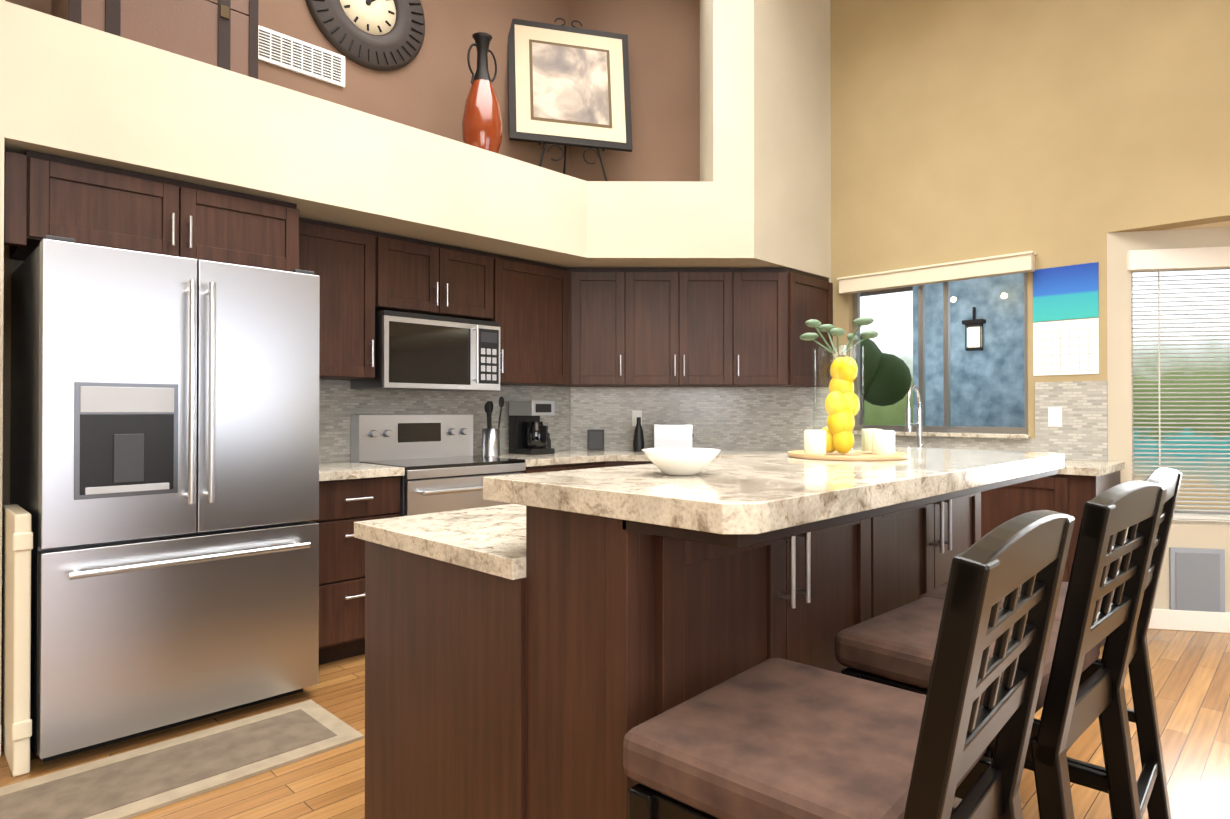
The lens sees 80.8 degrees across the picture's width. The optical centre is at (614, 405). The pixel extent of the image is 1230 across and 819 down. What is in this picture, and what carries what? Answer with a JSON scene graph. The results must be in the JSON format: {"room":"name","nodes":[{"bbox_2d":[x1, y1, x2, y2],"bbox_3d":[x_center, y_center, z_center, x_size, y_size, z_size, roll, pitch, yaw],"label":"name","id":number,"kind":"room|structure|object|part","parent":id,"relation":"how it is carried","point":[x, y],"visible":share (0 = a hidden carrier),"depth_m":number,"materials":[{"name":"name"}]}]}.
{"room":"kitchen","nodes":[
{"label":"kitchen","id":0,"kind":"room"},
{"bbox_2d":[0,0,4,724],"bbox_3d":[-4.017,-1.091,1.204,0.800,4.600,4.530,0,-1,45],"label":"wall","id":1,"kind":"structure","parent":0,"point":[2,60],"depth_m":2.53,"materials":[{"name":"beige paint"}]},
{"bbox_2d":[0,725,0,755],"bbox_3d":[-3.727,1.152,0.902,0.015,0.110,4.530,0,-1,45],"label":"baseboard","id":2,"kind":"structure","parent":1,"relation":"attached to","point":[0,725],"depth_m":2.51,"materials":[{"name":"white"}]},
{"bbox_2d":[2,245,558,505],"bbox_3d":[-1.490,-1.070,4.190,0.200,4.600,3.270,0,-1,45],"label":"wall","id":3,"kind":"structure","parent":0,"point":[11,266],"depth_m":3.00,"materials":[{"name":"brown paint"}]},
{"bbox_2d":[4,150,303,271],"bbox_3d":[-1.998,-0.771,3.129,0.535,0.327,1.039,0,-1,45],"label":"upper cabinet","id":4,"kind":"object","parent":3,"relation":"attached to","point":[87,203],"depth_m":2.88,"materials":[{"name":"brown wood"}]},
{"bbox_2d":[304,218,379,379],"bbox_3d":[-1.537,-0.538,3.750,0.315,0.785,0.475,0,-1,45],"label":"upper cabinet","id":5,"kind":"object","parent":3,"relation":"attached to","point":[346,259],"depth_m":3.70,"materials":[{"name":"brown wood"}]},
{"bbox_2d":[380,232,495,321],"bbox_3d":[-1.103,-0.725,4.191,0.315,0.405,0.751,0,-1,45],"label":"upper cabinet","id":6,"kind":"object","parent":3,"relation":"attached to","point":[417,276],"depth_m":4.07,"materials":[{"name":"brown wood"}]},
{"bbox_2d":[351,310,499,391],"bbox_3d":[-1.061,-0.295,4.147,0.434,0.406,0.744,0,-1,45],"label":"microwave","id":7,"kind":"object","parent":6,"relation":"attached to","point":[418,352],"visible":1,"depth_m":3.98,"materials":[{"name":"silver metal"}]},
{"bbox_2d":[496,254,567,386],"bbox_3d":[-0.586,-0.531,4.683,0.358,0.785,0.669,0,-1,45],"label":"upper cabinet","id":8,"kind":"object","parent":3,"relation":"attached to","point":[560,326],"depth_m":4.57,"materials":[{"name":"brown wood"}]},
{"bbox_2d":[5,0,699,181],"bbox_3d":[-0.976,-2.390,4.098,0.675,1.960,3.849,0,-1,45],"label":"wall","id":9,"kind":"structure","parent":0,"point":[427,88],"depth_m":4.95,"materials":[{"name":"brown paint"}]},
{"bbox_2d":[258,25,344,87],"bbox_3d":[-1.671,-1.857,3.847,0.019,0.170,0.480,0,-1,45],"label":"air vent","id":10,"kind":"object","parent":9,"relation":"attached to","point":[294,54],"visible":1,"depth_m":3.84,"materials":[{"name":"white metal"}]},
{"bbox_2d":[305,0,424,70],"bbox_3d":[-1.402,-2.290,4.104,0.044,0.730,0.730,0,-1,45],"label":"wall clock","id":11,"kind":"object","parent":9,"relation":"attached to","point":[382,35],"visible":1,"depth_m":4.12,"materials":[{"name":"brown metal"}]},
{"bbox_2d":[4,1,830,277],"bbox_3d":[-0.503,-1.170,4.094,1.340,0.480,4.520,0,-1,45],"label":"bulkhead soffit","id":12,"kind":"structure","parent":0,"point":[76,91],"depth_m":3.46,"materials":[{"name":"beige paint"}]},
{"bbox_2d":[51,0,258,78],"bbox_3d":[-1.964,-1.638,3.108,0.412,0.440,0.680,0,-1,45],"label":"trunk","id":13,"kind":"object","parent":12,"relation":"on","point":[223,34],"visible":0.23,"depth_m":3.01,"materials":[{"name":"brown"}]},
{"bbox_2d":[462,32,501,152],"bbox_3d":[-0.795,-1.810,4.330,0.240,0.800,0.240,0,-1,45],"label":"vase","id":14,"kind":"object","parent":12,"relation":"on","point":[481,124],"visible":0.9,"depth_m":4.26,"materials":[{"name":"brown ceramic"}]},
{"bbox_2d":[508,18,632,180],"bbox_3d":[-0.304,-2.037,4.917,0.549,1.266,0.802,0,-1,45],"label":"framed picture","id":15,"kind":"object","parent":12,"relation":"on","point":[568,86],"visible":0.94,"depth_m":4.89,"materials":[{"name":"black paper"}]},
{"bbox_2d":[700,0,829,211],"bbox_3d":[0.915,-2.384,5.063,0.670,1.960,1.160,0,-1,45],"label":"wall","id":16,"kind":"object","parent":12,"relation":"on","point":[764,92],"visible":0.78,"depth_m":4.73,"materials":[{"name":"beige paint"}]},
{"bbox_2d":[0,629,1229,818],"bbox_3d":[1.913,1.239,1.074,9.600,0.060,12.700,0,-1,45],"label":"floor","id":17,"kind":"structure","parent":0,"point":[1190,671],"depth_m":2.52,"materials":[{"name":"brown wood"}]},
{"bbox_2d":[1,504,32,776],"bbox_3d":[-2.076,0.789,2.503,0.358,0.860,0.053,0,-1,45],"label":"gate","id":18,"kind":"object","parent":17,"relation":"on","point":[17,548],"visible":1,"depth_m":2.39,"materials":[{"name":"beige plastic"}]},
{"bbox_2d":[10,235,319,761],"bbox_3d":[-1.843,0.327,2.982,0.922,1.790,0.920,0,-1,45],"label":"fridge","id":19,"kind":"object","parent":17,"relation":"on","point":[164,451],"visible":0.96,"depth_m":2.64,"materials":[{"name":"silver metal"}]},
{"bbox_2d":[0,700,363,818],"bbox_3d":[-1.472,1.210,2.420,0.470,0.013,1.100,0,-1,45],"label":"kitchen rug","id":20,"kind":"object","parent":17,"relation":"on","point":[135,782],"visible":1,"depth_m":2.40,"materials":[{"name":"grey fabric"}]},
{"bbox_2d":[310,478,399,664],"bbox_3d":[-1.441,0.787,3.647,0.584,0.880,0.475,0,-1,45],"label":"base cabinet","id":21,"kind":"object","parent":17,"relation":"on","point":[350,493],"depth_m":3.41,"materials":[{"name":"brown wood"}]},
{"bbox_2d":[319,462,404,481],"bbox_3d":[-1.431,0.326,3.639,0.614,0.040,0.477,0,-1,45],"label":"countertop","id":22,"kind":"structure","parent":21,"relation":"on","point":[328,471],"depth_m":3.50,"materials":[{"name":"beige stone"}]},
{"bbox_2d":[351,414,525,516],"bbox_3d":[-0.970,0.639,4.051,0.680,1.180,0.744,0,-1,45],"label":"range","id":23,"kind":"object","parent":17,"relation":"on","point":[445,468],"visible":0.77,"depth_m":4.00,"materials":[{"name":"grey metal"}]},
{"bbox_2d":[521,466,563,472],"bbox_3d":[-0.590,0.792,4.492,0.600,0.880,0.383,0,-1,45],"label":"base cabinet","id":24,"kind":"object","parent":17,"relation":"on","point":[528,470],"depth_m":4.19,"materials":[{"name":"brown wood"}]},
{"bbox_2d":[354,447,1063,818],"bbox_3d":[0.372,0.680,2.036,1.180,1.070,1.750,0,-1,45],"label":"kitchen island","id":25,"kind":"object","parent":17,"relation":"on","point":[542,645],"visible":0.67,"depth_m":1.43,"materials":[{"name":"brown wood"}]},
{"bbox_2d":[641,448,720,474],"bbox_3d":[0.136,0.116,1.487,0.164,0.050,0.164,0,-1,45],"label":"bowl","id":26,"kind":"object","parent":25,"relation":"on","point":[681,461],"visible":1,"depth_m":1.44,"materials":[{"name":"white ceramic"}]},
{"bbox_2d":[787,450,909,460],"bbox_3d":[0.655,0.138,2.042,0.330,0.012,0.330,0,-1,45],"label":"tray","id":27,"kind":"object","parent":25,"relation":"on","point":[859,456],"visible":0.79,"depth_m":1.94,"materials":[{"name":"brown wood"}]},
{"bbox_2d":[804,430,825,453],"bbox_3d":[0.550,0.099,1.985,0.058,0.065,0.060,0,-1,45],"label":"candle jar","id":28,"kind":"object","parent":27,"relation":"on","point":[814,440],"depth_m":1.96,"materials":[{"name":"white wax"}]},
{"bbox_2d":[799,317,877,453],"bbox_3d":[0.645,-0.054,2.075,0.230,0.380,0.224,0,-1,45],"label":"vase","id":29,"kind":"object","parent":27,"relation":"on","point":[842,405],"visible":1,"depth_m":2.04,"materials":[{"name":"yellow glass"}]},
{"bbox_3d":[0.641,-0.018,2.071,0.142,0.300,0.142,0,-1,45],"label":"glass","id":30,"kind":"part","parent":29,"relation":"part of","materials":[{"name":"clear glass"}]},
{"bbox_2d":[861,429,862,449],"bbox_3d":[0.750,0.100,2.110,0.058,0.065,0.060,0,-1,45],"label":"candle jar","id":31,"kind":"object","parent":27,"relation":"on","point":[862,429],"depth_m":2.11,"materials":[{"name":"white wax"}]},
{"bbox_2d":[863,429,894,454],"bbox_3d":[0.723,0.099,1.947,0.058,0.065,0.060,0,-1,45],"label":"candle jar","id":32,"kind":"object","parent":27,"relation":"on","point":[878,442],"depth_m":1.93,"materials":[{"name":"white wax"}]},
{"bbox_2d":[623,510,1074,818],"bbox_3d":[0.336,0.674,1.047,0.497,1.072,0.456,0,-1,42],"label":"chair","id":33,"kind":"object","parent":17,"relation":"on","point":[774,738],"visible":1,"depth_m":0.97,"materials":[{"name":"fabric"}]},
{"bbox_3d":[0.294,0.506,1.086,0.406,0.074,0.463,0,-1,45],"label":"seat","id":34,"kind":"part","parent":33,"relation":"part of","materials":[{"name":"fabric"}]},
{"bbox_2d":[860,273,1024,426],"bbox_3d":[2.953,0.019,5.473,4.890,2.560,1.990,0,-1,45],"label":"patio","id":35,"kind":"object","parent":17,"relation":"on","point":[987,385],"visible":0.09,"depth_m":5.99,"materials":[{"name":"blue"}]},
{"bbox_2d":[888,293,1006,309],"bbox_3d":[2.570,-0.916,6.098,2.547,0.164,1.397,0,-1,45],"label":"string lights","id":36,"kind":"object","parent":35,"relation":"hanging from","point":[953,299],"visible":0.29,"depth_m":5.83},
{"bbox_2d":[962,307,985,350],"bbox_3d":[2.962,-0.637,5.964,0.160,0.360,0.084,0,-1,45],"label":"lantern sconce","id":37,"kind":"object","parent":35,"relation":"attached to","point":[974,334],"visible":1,"depth_m":5.95,"materials":[{"name":"black metal"}]},
{"bbox_2d":[835,480,1166,818],"bbox_3d":[0.786,0.677,1.489,0.512,1.072,0.472,0,-1,45],"label":"chair","id":38,"kind":"object","parent":17,"relation":"on","point":[1080,691],"visible":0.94,"depth_m":1.39,"materials":[{"name":"wood"}]},
{"bbox_3d":[0.748,0.509,1.531,0.399,0.074,0.458,0,-1,45],"label":"seat","id":39,"kind":"part","parent":38,"relation":"part of","materials":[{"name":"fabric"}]},
{"bbox_2d":[981,478,1097,581],"bbox_3d":[2.119,0.791,4.225,1.049,0.880,0.610,0,-1,45],"label":"base cabinet","id":40,"kind":"object","parent":17,"relation":"on","point":[1070,500],"depth_m":3.66,"materials":[{"name":"brown wood"}]},
{"bbox_2d":[473,450,1124,509],"bbox_3d":[0.931,0.331,4.274,3.084,0.040,2.225,0,-1,45],"label":"countertop","id":41,"kind":"structure","parent":40,"relation":"on","point":[1073,472],"depth_m":4.16,"materials":[{"name":"beige stone"}]},
{"bbox_2d":[482,396,503,455],"bbox_3d":[-0.767,0.126,4.519,0.113,0.372,0.138,0,-1,45],"label":"utensil crock","id":42,"kind":"object","parent":41,"relation":"on","point":[490,441],"visible":1,"depth_m":4.47,"materials":[{"name":"silver metal"}]},
{"bbox_2d":[509,401,554,454],"bbox_3d":[-0.534,0.141,4.727,0.275,0.345,0.190,0,-1,45],"label":"coffee maker","id":43,"kind":"object","parent":41,"relation":"on","point":[528,432],"visible":1,"depth_m":4.68,"materials":[{"name":"black plastic"}]},
{"bbox_2d":[544,433,550,447],"bbox_3d":[-0.455,0.239,4.873,0.035,0.150,0.100,0,0,6],"label":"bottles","id":44,"kind":"object","parent":41,"relation":"on","point":[548,445],"visible":0.42,"depth_m":4.89,"materials":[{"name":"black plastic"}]},
{"bbox_2d":[587,430,603,450],"bbox_3d":[-0.136,0.243,5.119,0.120,0.150,0.038,0,0,0],"label":"frame","id":45,"kind":"object","parent":41,"relation":"on","point":[595,440],"visible":1,"depth_m":5.11,"materials":[{"name":"black plastic"}]},
{"bbox_2d":[633,417,643,451],"bbox_3d":[0.165,0.198,5.012,0.078,0.235,0.080,0,-1,45],"label":"bottle","id":46,"kind":"object","parent":41,"relation":"on","point":[638,442],"visible":0.98,"depth_m":4.99,"materials":[{"name":"black glass"}]},
{"bbox_2d":[653,424,693,447],"bbox_3d":[0.400,0.221,4.984,0.280,0.187,0.180,0,0,0],"label":"toaster","id":47,"kind":"object","parent":41,"relation":"on","point":[673,435],"visible":0.71,"depth_m":4.90,"materials":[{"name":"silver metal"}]},
{"bbox_2d":[905,384,930,447],"bbox_3d":[1.892,0.088,4.516,0.100,0.447,0.216,0,-1,45],"label":"chrome faucet","id":48,"kind":"object","parent":41,"relation":"on","point":[918,423],"visible":0.98,"depth_m":4.57,"materials":[{"name":"silver metal"}]},
{"bbox_2d":[918,467,1181,818],"bbox_3d":[1.080,0.680,1.801,0.512,1.072,0.472,0,-1,45],"label":"chair","id":49,"kind":"object","parent":17,"relation":"on","point":[1152,789],"visible":0.21,"depth_m":1.80,"materials":[{"name":"wood"}]},
{"bbox_3d":[1.038,0.511,1.840,0.399,0.074,0.458,0,-1,45],"label":"seat","id":50,"kind":"part","parent":49,"relation":"part of","materials":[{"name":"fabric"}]},
{"bbox_2d":[829,91,830,282],"bbox_3d":[0.595,-1.062,5.348,1.542,4.600,1.492,0,-1,45],"label":"wall","id":51,"kind":"structure","parent":0,"point":[830,169],"depth_m":5.24,"materials":[{"name":"beige paint"}]},
{"bbox_2d":[564,268,799,386],"bbox_3d":[0.324,-0.530,4.903,1.344,0.785,1.167,0,-1,45],"label":"upper cabinet","id":52,"kind":"object","parent":51,"relation":"attached to","point":[628,327],"depth_m":4.80,"materials":[{"name":"brown wood"}]},
{"bbox_2d":[319,380,1107,462],"bbox_3d":[0.464,0.083,3.870,3.020,0.449,3.466,0,-1,45],"label":"tile backsplash","id":53,"kind":"structure","parent":51,"relation":"attached to","point":[751,418],"depth_m":5.09,"materials":[{"name":"grey tile"}]},
{"bbox_2d":[632,410,641,425],"bbox_3d":[0.158,0.090,5.199,0.070,0.115,0.004,0,0,0],"label":"electrical outlet plate","id":54,"kind":"object","parent":53,"relation":"attached to","point":[635,413],"depth_m":5.20,"materials":[{"name":"white plastic"}]},
{"bbox_2d":[1048,407,1061,426],"bbox_3d":[2.565,0.063,4.212,0.070,0.115,0.004,0,-1,45],"label":"electrical outlet plate","id":55,"kind":"object","parent":53,"relation":"attached to","point":[1054,416],"depth_m":4.21,"materials":[{"name":"white plastic"}]},
{"bbox_2d":[780,271,832,386],"bbox_3d":[0.868,-0.526,5.454,1.344,0.785,0.639,0,-1,45],"label":"upper cabinet","id":56,"kind":"object","parent":51,"relation":"attached to","point":[816,292],"depth_m":5.04,"materials":[{"name":"brown wood"}]},
{"bbox_2d":[830,0,1229,460],"bbox_3d":[4.447,-1.082,2.488,7.958,4.600,0.150,0,-1,45],"label":"wall","id":57,"kind":"structure","parent":0,"point":[961,130],"depth_m":4.35,"materials":[{"name":"beige paint"}]},
{"bbox_2d":[837,251,1036,294],"bbox_3d":[2.036,-0.851,4.701,1.240,0.110,0.084,0,-1,45],"label":"valance","id":58,"kind":"object","parent":57,"relation":"attached to","point":[1009,264],"visible":1,"depth_m":4.61,"materials":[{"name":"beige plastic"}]},
{"bbox_2d":[853,272,1027,433],"bbox_3d":[2.130,-0.346,4.792,1.140,1.039,0.060,0,-1,45],"label":"window","id":59,"kind":"structure","parent":57,"relation":"in","point":[947,427],"depth_m":4.75,"materials":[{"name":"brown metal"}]},
{"bbox_2d":[852,430,1029,438],"bbox_3d":[2.102,0.186,4.760,1.160,0.026,0.201,0,-1,45],"label":"sill","id":60,"kind":"structure","parent":57,"relation":"attached to","point":[972,435],"depth_m":4.54,"materials":[{"name":"beige stone"}]},
{"bbox_2d":[1033,262,1098,375],"bbox_3d":[2.608,-0.495,4.189,0.330,0.630,0.005,0,-1,45],"label":"calendar","id":61,"kind":"object","parent":57,"relation":"attached to","point":[1066,346],"visible":0.98,"depth_m":4.18,"materials":[{"name":"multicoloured paper"}]},
{"bbox_2d":[1148,609,1229,632],"bbox_3d":[3.891,1.173,3.794,1.917,0.110,1.250,0,-1,45],"label":"baseboard","id":62,"kind":"structure","parent":57,"relation":"attached to","point":[1183,620],"depth_m":3.94,"materials":[{"name":"white wood"}]},
{"bbox_2d":[1107,227,1229,611],"bbox_3d":[3.898,0.128,3.884,2.300,2.200,0.150,0,0,12],"label":"wall","id":63,"kind":"structure","parent":0,"point":[1186,534],"depth_m":4.02,"materials":[{"name":"beige paint"}]},
{"bbox_2d":[1127,246,1229,272],"bbox_3d":[3.661,-0.807,3.878,1.640,0.110,0.090,0,0,12],"label":"valance","id":64,"kind":"object","parent":63,"relation":"attached to","point":[1187,259],"visible":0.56,"depth_m":3.95,"materials":[{"name":"white wood"}]},
{"bbox_2d":[1131,273,1229,524],"bbox_3d":[3.673,-0.102,3.932,1.600,1.500,0.150,0,0,12],"label":"window","id":65,"kind":"structure","parent":63,"relation":"in","point":[1200,520],"depth_m":4.04,"materials":[{"name":"white"}]},
{"bbox_2d":[1131,271,1229,519],"bbox_3d":[3.667,-0.064,3.901,1.580,1.375,0.030,0,0,12],"label":"bay window blinds slats","id":66,"kind":"object","parent":65,"relation":"attached to","point":[1212,516],"depth_m":4.00,"materials":[{"name":"grey plastic"}]},
{"bbox_2d":[1169,547,1224,611],"bbox_3d":[3.250,0.958,3.927,0.410,0.360,0.014,0,0,12],"label":"vent plate","id":67,"kind":"object","parent":63,"relation":"attached to","point":[1196,579],"visible":1,"depth_m":3.94,"materials":[{"name":"grey metal"}]},
{"bbox_2d":[1167,221,1229,229],"bbox_3d":[5.554,-1.032,2.415,6.280,0.100,1.303,0,-1,45],"label":"ceiling","id":68,"kind":"structure","parent":0,"point":[1220,224],"depth_m":3.92,"materials":[{"name":"paint"}]},
{"label":"outside","id":69,"kind":"structure","parent":0,"visible":0},
{"bbox_2d":[860,269,1229,508],"bbox_3d":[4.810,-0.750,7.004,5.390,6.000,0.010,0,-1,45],"label":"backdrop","id":70,"kind":"structure","parent":69,"point":[893,328],"depth_m":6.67,"materials":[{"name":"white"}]},
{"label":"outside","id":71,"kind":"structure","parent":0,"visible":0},
{"bbox_2d":[860,336,911,424],"bbox_3d":[2.698,0.208,8.175,1.121,2.200,0.900,0,-1,45],"label":"tree","id":72,"kind":"object","parent":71,"point":[887,378],"visible":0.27,"depth_m":7.86,"materials":[{"name":"green plant"}]}
]}

